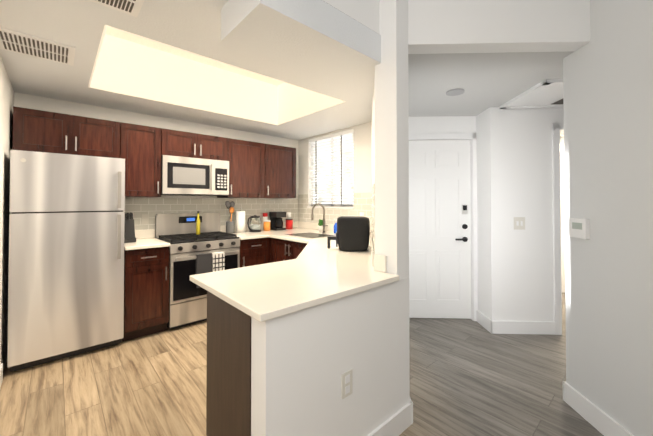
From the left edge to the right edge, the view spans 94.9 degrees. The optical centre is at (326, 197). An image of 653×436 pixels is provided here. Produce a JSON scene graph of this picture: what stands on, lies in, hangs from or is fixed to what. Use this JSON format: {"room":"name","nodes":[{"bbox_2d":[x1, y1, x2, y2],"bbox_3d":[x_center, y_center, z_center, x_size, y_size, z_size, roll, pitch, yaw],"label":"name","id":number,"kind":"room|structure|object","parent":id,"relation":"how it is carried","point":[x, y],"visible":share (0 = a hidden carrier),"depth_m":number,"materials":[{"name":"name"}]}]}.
{"room":"kitchen","nodes":[
{"label":"kitchen","id":0,"kind":"room"},
{"bbox_2d":[0,56,15,369],"bbox_3d":[-1.807,-0.125,1.483,0.100,2.950,3.330,1,-1,-42],"label":"wall","id":1,"kind":"structure","parent":0,"point":[7,94],"depth_m":2.36,"materials":[{"name":"white paint"}]},
{"bbox_2d":[0,363,2,387],"bbox_3d":[-1.536,1.285,1.250,0.014,0.125,2.650,1,-1,-42],"label":"baseboard","id":2,"kind":"structure","parent":1,"relation":"attached to","point":[1,365],"depth_m":2.18,"materials":[{"name":"white"}]},
{"bbox_2d":[16,92,295,229],"bbox_3d":[-1.711,-0.093,3.895,3.470,2.950,0.112,1,-1,-42],"label":"wall","id":3,"kind":"structure","parent":0,"point":[146,210],"depth_m":3.70,"materials":[{"name":"white paint"}]},
{"bbox_2d":[13,106,119,157],"bbox_3d":[-2.474,-0.587,2.897,0.753,0.370,0.380,1,-1,-42],"label":"upper cabinet","id":4,"kind":"object","parent":3,"relation":"attached to","point":[34,130],"visible":0.98,"depth_m":2.75,"materials":[{"name":"brown wood"}]},
{"bbox_2d":[120,122,160,196],"bbox_3d":[-2.053,-0.389,3.273,0.371,0.755,0.380,1,-1,-42],"label":"upper cabinet","id":5,"kind":"object","parent":3,"relation":"attached to","point":[140,149],"visible":0.9,"depth_m":3.16,"materials":[{"name":"brown wood"}]},
{"bbox_2d":[161,128,227,160],"bbox_3d":[-1.633,-0.613,3.655,0.752,0.298,0.380,1,-1,-42],"label":"upper cabinet","id":6,"kind":"object","parent":3,"relation":"attached to","point":[185,144],"visible":0.85,"depth_m":3.50,"materials":[{"name":"brown wood"}]},
{"bbox_2d":[161,155,228,195],"bbox_3d":[-1.614,-0.247,3.630,0.748,0.430,0.431,1,-1,-42],"label":"microwave oven","id":7,"kind":"object","parent":6,"relation":"attached to","point":[187,176],"visible":0.96,"depth_m":3.46,"materials":[{"name":"grey metal"}]},
{"bbox_2d":[217,138,264,197],"bbox_3d":[-1.153,-0.379,4.083,0.529,0.755,0.380,1,-1,-42],"label":"upper cabinet","id":8,"kind":"object","parent":3,"relation":"attached to","point":[246,159],"visible":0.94,"depth_m":3.97,"materials":[{"name":"brown wood"}]},
{"bbox_2d":[265,144,295,197],"bbox_3d":[-0.757,-0.374,4.439,0.529,0.755,0.380,1,-1,-42],"label":"upper cabinet","id":9,"kind":"object","parent":3,"relation":"attached to","point":[280,171],"visible":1,"depth_m":4.32,"materials":[{"name":"brown wood"}]},
{"bbox_2d":[0,0,371,139],"bbox_3d":[-0.594,-1.270,2.670,3.470,0.570,3.450,1,-1,-42],"label":"ceiling","id":10,"kind":"structure","parent":0,"point":[176,59],"depth_m":2.80,"materials":[{"name":"white paint"}]},
{"bbox_2d":[0,27,74,65],"bbox_3d":[-1.909,-0.988,1.974,0.380,0.012,0.340,1,-1,-42],"label":"ceiling vent","id":11,"kind":"object","parent":10,"relation":"in","point":[24,44],"visible":1,"depth_m":1.96,"materials":[{"name":"white metal"}]},
{"bbox_2d":[89,0,143,16],"bbox_3d":[-1.063,-0.995,1.430,0.320,0.012,0.280,1,-1,-42],"label":"ceiling vent","id":12,"kind":"object","parent":10,"relation":"in","point":[131,7],"visible":1,"depth_m":1.54,"materials":[{"name":"white metal"}]},
{"bbox_2d":[221,0,380,96],"bbox_3d":[0.049,-1.210,1.860,1.263,0.770,0.413,1,-1,-42],"label":"soffit","id":13,"kind":"structure","parent":0,"point":[337,41],"depth_m":1.63,"materials":[{"name":"white paint"}]},
{"bbox_2d":[0,292,603,435],"bbox_3d":[0.355,1.392,2.380,14.000,0.060,13.000,1,-1,-42],"label":"floor","id":14,"kind":"structure","parent":0,"point":[469,377],"depth_m":2.15,"materials":[{"name":"brown wood"}]},
{"bbox_2d":[7,150,124,371],"bbox_3d":[-2.348,0.502,2.753,0.735,1.730,0.715,1,-1,-42],"label":"refrigerator","id":15,"kind":"object","parent":14,"relation":"on","point":[66,260],"visible":1,"depth_m":2.49,"materials":[{"name":"grey metal"}]},
{"bbox_2d":[122,247,168,341],"bbox_3d":[-1.937,0.932,3.140,0.378,0.880,0.652,1,-1,-42],"label":"base cabinet","id":16,"kind":"object","parent":14,"relation":"on","point":[146,292],"visible":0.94,"depth_m":2.92,"materials":[{"name":"brown wood"}]},
{"bbox_2d":[124,229,169,249],"bbox_3d":[-1.946,0.427,3.155,0.384,0.130,0.672,1,-1,-42],"label":"countertop","id":17,"kind":"structure","parent":16,"relation":"on","point":[146,239],"depth_m":3.10,"materials":[{"name":"white stone"}]},
{"bbox_2d":[124,213,135,242],"bbox_3d":[-2.085,0.309,3.162,0.100,0.302,0.208,1,-1,-42],"label":"knife block","id":18,"kind":"object","parent":17,"relation":"on","point":[129,231],"visible":0.77,"depth_m":3.12,"materials":[{"name":"grey"}]},
{"bbox_2d":[155,211,239,329],"bbox_3d":[-1.500,0.767,3.515,0.758,1.220,0.713,1,-1,-42],"label":"range","id":19,"kind":"object","parent":14,"relation":"on","point":[200,243],"visible":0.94,"depth_m":3.26,"materials":[{"name":"grey metal"}]},
{"bbox_2d":[206,291,250,435],"bbox_3d":[-0.190,0.913,1.669,0.770,0.880,0.477,1,-1,-42],"label":"base cabinet","id":20,"kind":"object","parent":14,"relation":"on","point":[228,400],"depth_m":1.39,"materials":[{"name":"brown wood"}]},
{"bbox_2d":[240,237,269,266],"bbox_3d":[-1.073,0.942,3.917,0.405,0.880,0.652,1,-1,-42],"label":"base cabinet","id":21,"kind":"object","parent":14,"relation":"on","point":[256,251],"visible":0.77,"depth_m":3.70,"materials":[{"name":"brown wood"}]},
{"bbox_2d":[269,237,293,244],"bbox_3d":[-0.209,0.939,3.699,0.662,0.880,0.889,1,-1,-42],"label":"base cabinet","id":22,"kind":"object","parent":14,"relation":"on","point":[273,241],"depth_m":3.68,"materials":[{"name":"brown wood"}]},
{"bbox_2d":[190,221,398,321],"bbox_3d":[-0.357,0.425,3.028,2.392,0.130,2.987,1,-1,-42],"label":"countertop","id":23,"kind":"structure","parent":22,"relation":"on","point":[316,271],"depth_m":1.67,"materials":[{"name":"white stone"}]},
{"bbox_2d":[225,201,234,232],"bbox_3d":[-1.293,0.255,4.006,0.139,0.433,0.110,1,-1,-42],"label":"utensil crock","id":24,"kind":"object","parent":23,"relation":"on","point":[230,226],"visible":0.96,"depth_m":3.98,"materials":[{"name":"grey ceramic"}]},
{"bbox_2d":[235,207,245,232],"bbox_3d":[-1.176,0.301,4.110,0.140,0.344,0.140,1,-1,-42],"label":"paper towel roll","id":25,"kind":"object","parent":23,"relation":"on","point":[240,221],"visible":1,"depth_m":4.06,"materials":[{"name":"white paper"}]},
{"bbox_2d":[247,215,260,231],"bbox_3d":[-1.022,0.356,4.194,0.222,0.235,0.164,1,-1,-42],"label":"electric kettle","id":26,"kind":"object","parent":23,"relation":"on","point":[255,223],"visible":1,"depth_m":4.15,"materials":[{"name":"clear glass"}]},
{"bbox_2d":[263,213,270,230],"bbox_3d":[-0.893,0.352,4.411,0.108,0.250,0.173,1,-1,-42],"label":"creamer","id":27,"kind":"object","parent":23,"relation":"on","point":[266,224],"visible":1,"depth_m":4.36,"materials":[{"name":"orange plastic"}]},
{"bbox_2d":[269,211,285,230],"bbox_3d":[-0.731,0.343,4.497,0.170,0.270,0.200,1,-1,-42],"label":"coffee maker","id":28,"kind":"object","parent":23,"relation":"on","point":[276,223],"visible":1,"depth_m":4.43,"materials":[{"name":"black plastic"}]},
{"bbox_2d":[285,212,292,228],"bbox_3d":[-0.575,0.352,4.623,0.114,0.255,0.114,1,-1,-42],"label":"can","id":29,"kind":"object","parent":23,"relation":"on","point":[289,222],"visible":0.96,"depth_m":4.58,"materials":[{"name":"red"}]},
{"bbox_2d":[285,232,335,238],"bbox_3d":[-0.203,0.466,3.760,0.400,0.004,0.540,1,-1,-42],"label":"sink basin","id":30,"kind":"object","parent":23,"relation":"in","point":[311,235],"visible":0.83,"depth_m":3.71,"materials":[{"name":"metal"}]},
{"bbox_2d":[311,203,327,232],"bbox_3d":[-0.088,0.270,3.942,0.244,0.401,0.103,1,-1,-42],"label":"sink faucet","id":31,"kind":"object","parent":23,"relation":"on","point":[312,214],"visible":1,"depth_m":4.00,"materials":[{"name":"silver metal"}]},
{"bbox_2d":[318,219,322,230],"bbox_3d":[-0.087,0.392,4.309,0.089,0.167,0.084,1,-1,-42],"label":"plant pot","id":32,"kind":"object","parent":23,"relation":"on","point":[320,226],"visible":1,"depth_m":4.28,"materials":[{"name":"white plastic"}]},
{"bbox_2d":[333,218,336,233],"bbox_3d":[0.125,0.373,3.989,0.072,0.197,0.064,1,-1,-42],"label":"soap bottle","id":33,"kind":"object","parent":23,"relation":"on","point":[335,227],"visible":0.71,"depth_m":3.97,"materials":[{"name":"blue plastic"}]},
{"bbox_2d":[327,216,370,251],"bbox_3d":[0.301,0.309,2.707,0.540,0.292,0.334,1,-1,-42],"label":"air fryer","id":34,"kind":"object","parent":23,"relation":"on","point":[353,233],"visible":1,"depth_m":2.51,"materials":[{"name":"black plastic"}]},
{"bbox_2d":[270,241,306,262],"bbox_3d":[-0.004,0.926,2.709,1.078,0.880,1.079,1,-1,-42],"label":"base cabinet","id":35,"kind":"object","parent":14,"relation":"on","point":[278,253],"depth_m":3.57,"materials":[{"name":"brown wood"}]},
{"bbox_2d":[251,277,409,435],"bbox_3d":[0.098,0.912,1.520,0.990,0.877,0.123,1,-1,-42],"label":"wall","id":36,"kind":"structure","parent":0,"point":[339,367],"depth_m":1.40,"materials":[{"name":"white paint"}]},
{"bbox_2d":[368,398,412,435],"bbox_3d":[0.141,1.288,1.469,1.018,0.125,0.018,1,-1,-42],"label":"baseboard","id":37,"kind":"structure","parent":36,"relation":"attached to","point":[399,422],"depth_m":1.70,"materials":[{"name":"white wood"}]},
{"bbox_2d":[296,122,370,226],"bbox_3d":[0.089,-0.087,4.399,0.120,2.950,1.530,1,-1,-42],"label":"wall","id":38,"kind":"structure","parent":0,"point":[361,206],"depth_m":4.27,"materials":[{"name":"white paint"}]},
{"bbox_2d":[309,129,353,205],"bbox_3d":[0.061,-0.409,4.418,0.051,1.039,0.957,1,-1,-42],"label":"window blinds","id":39,"kind":"object","parent":38,"relation":"attached to","point":[329,137],"visible":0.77,"depth_m":4.38,"materials":[{"name":"white plastic"}]},
{"bbox_2d":[371,0,408,278],"bbox_3d":[0.544,-0.108,2.805,0.232,2.950,2.141,0,-1,8],"label":"pillar","id":40,"kind":"structure","parent":0,"point":[390,176],"depth_m":1.80,"materials":[{"name":"white paint"}]},
{"bbox_2d":[408,51,574,135],"bbox_3d":[2.566,-0.953,3.235,4.034,0.108,2.669,0,-1,2],"label":"ceiling","id":41,"kind":"structure","parent":0,"point":[460,84],"depth_m":2.41,"materials":[{"name":"grey paint"}]},
{"bbox_2d":[408,0,652,435],"bbox_3d":[2.436,-0.123,1.609,7.111,2.950,5.113,1,-1,-42],"label":"wall","id":42,"kind":"structure","parent":0,"point":[604,114],"depth_m":1.83,"materials":[{"name":"white paint"}]},
{"bbox_2d":[409,133,477,320],"bbox_3d":[1.193,0.323,3.404,0.795,2.105,0.735,1,-1,-42],"label":"door","id":43,"kind":"structure","parent":42,"relation":"in","point":[443,275],"depth_m":3.42,"materials":[{"name":"white wood"}]},
{"bbox_2d":[477,310,554,334],"bbox_3d":[1.901,1.309,3.108,0.462,0.125,0.677,1,-1,-42],"label":"baseboard","id":44,"kind":"structure","parent":42,"relation":"attached to","point":[494,327],"depth_m":3.02,"materials":[{"name":"white wood"}]},
{"bbox_2d":[552,123,563,334],"bbox_3d":[2.759,0.308,3.008,0.686,2.125,0.661,1,-1,-42],"label":"door frame","id":45,"kind":"structure","parent":42,"relation":"attached to","point":[556,127],"depth_m":3.01,"materials":[{"name":"white wood"}]},
{"bbox_2d":[560,153,563,199],"bbox_3d":[3.673,-0.317,4.410,1.300,0.690,0.020,0,-1,2],"label":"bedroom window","id":46,"kind":"structure","parent":42,"relation":"in","point":[562,173],"depth_m":4.42,"materials":[{"name":"white"}]},
{"bbox_2d":[563,381,633,435],"bbox_3d":[1.522,1.265,-0.301,3.240,0.125,3.356,1,-1,-42],"label":"baseboard","id":47,"kind":"structure","parent":42,"relation":"attached to","point":[607,426],"depth_m":1.78,"materials":[{"name":"white wood"}]},
{"label":"outside","id":48,"kind":"structure","parent":0,"visible":0},
{"bbox_2d":[317,134,353,203],"bbox_3d":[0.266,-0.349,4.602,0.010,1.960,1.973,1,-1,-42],"label":"window","id":49,"kind":"structure","parent":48,"point":[336,176],"depth_m":4.69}
]}

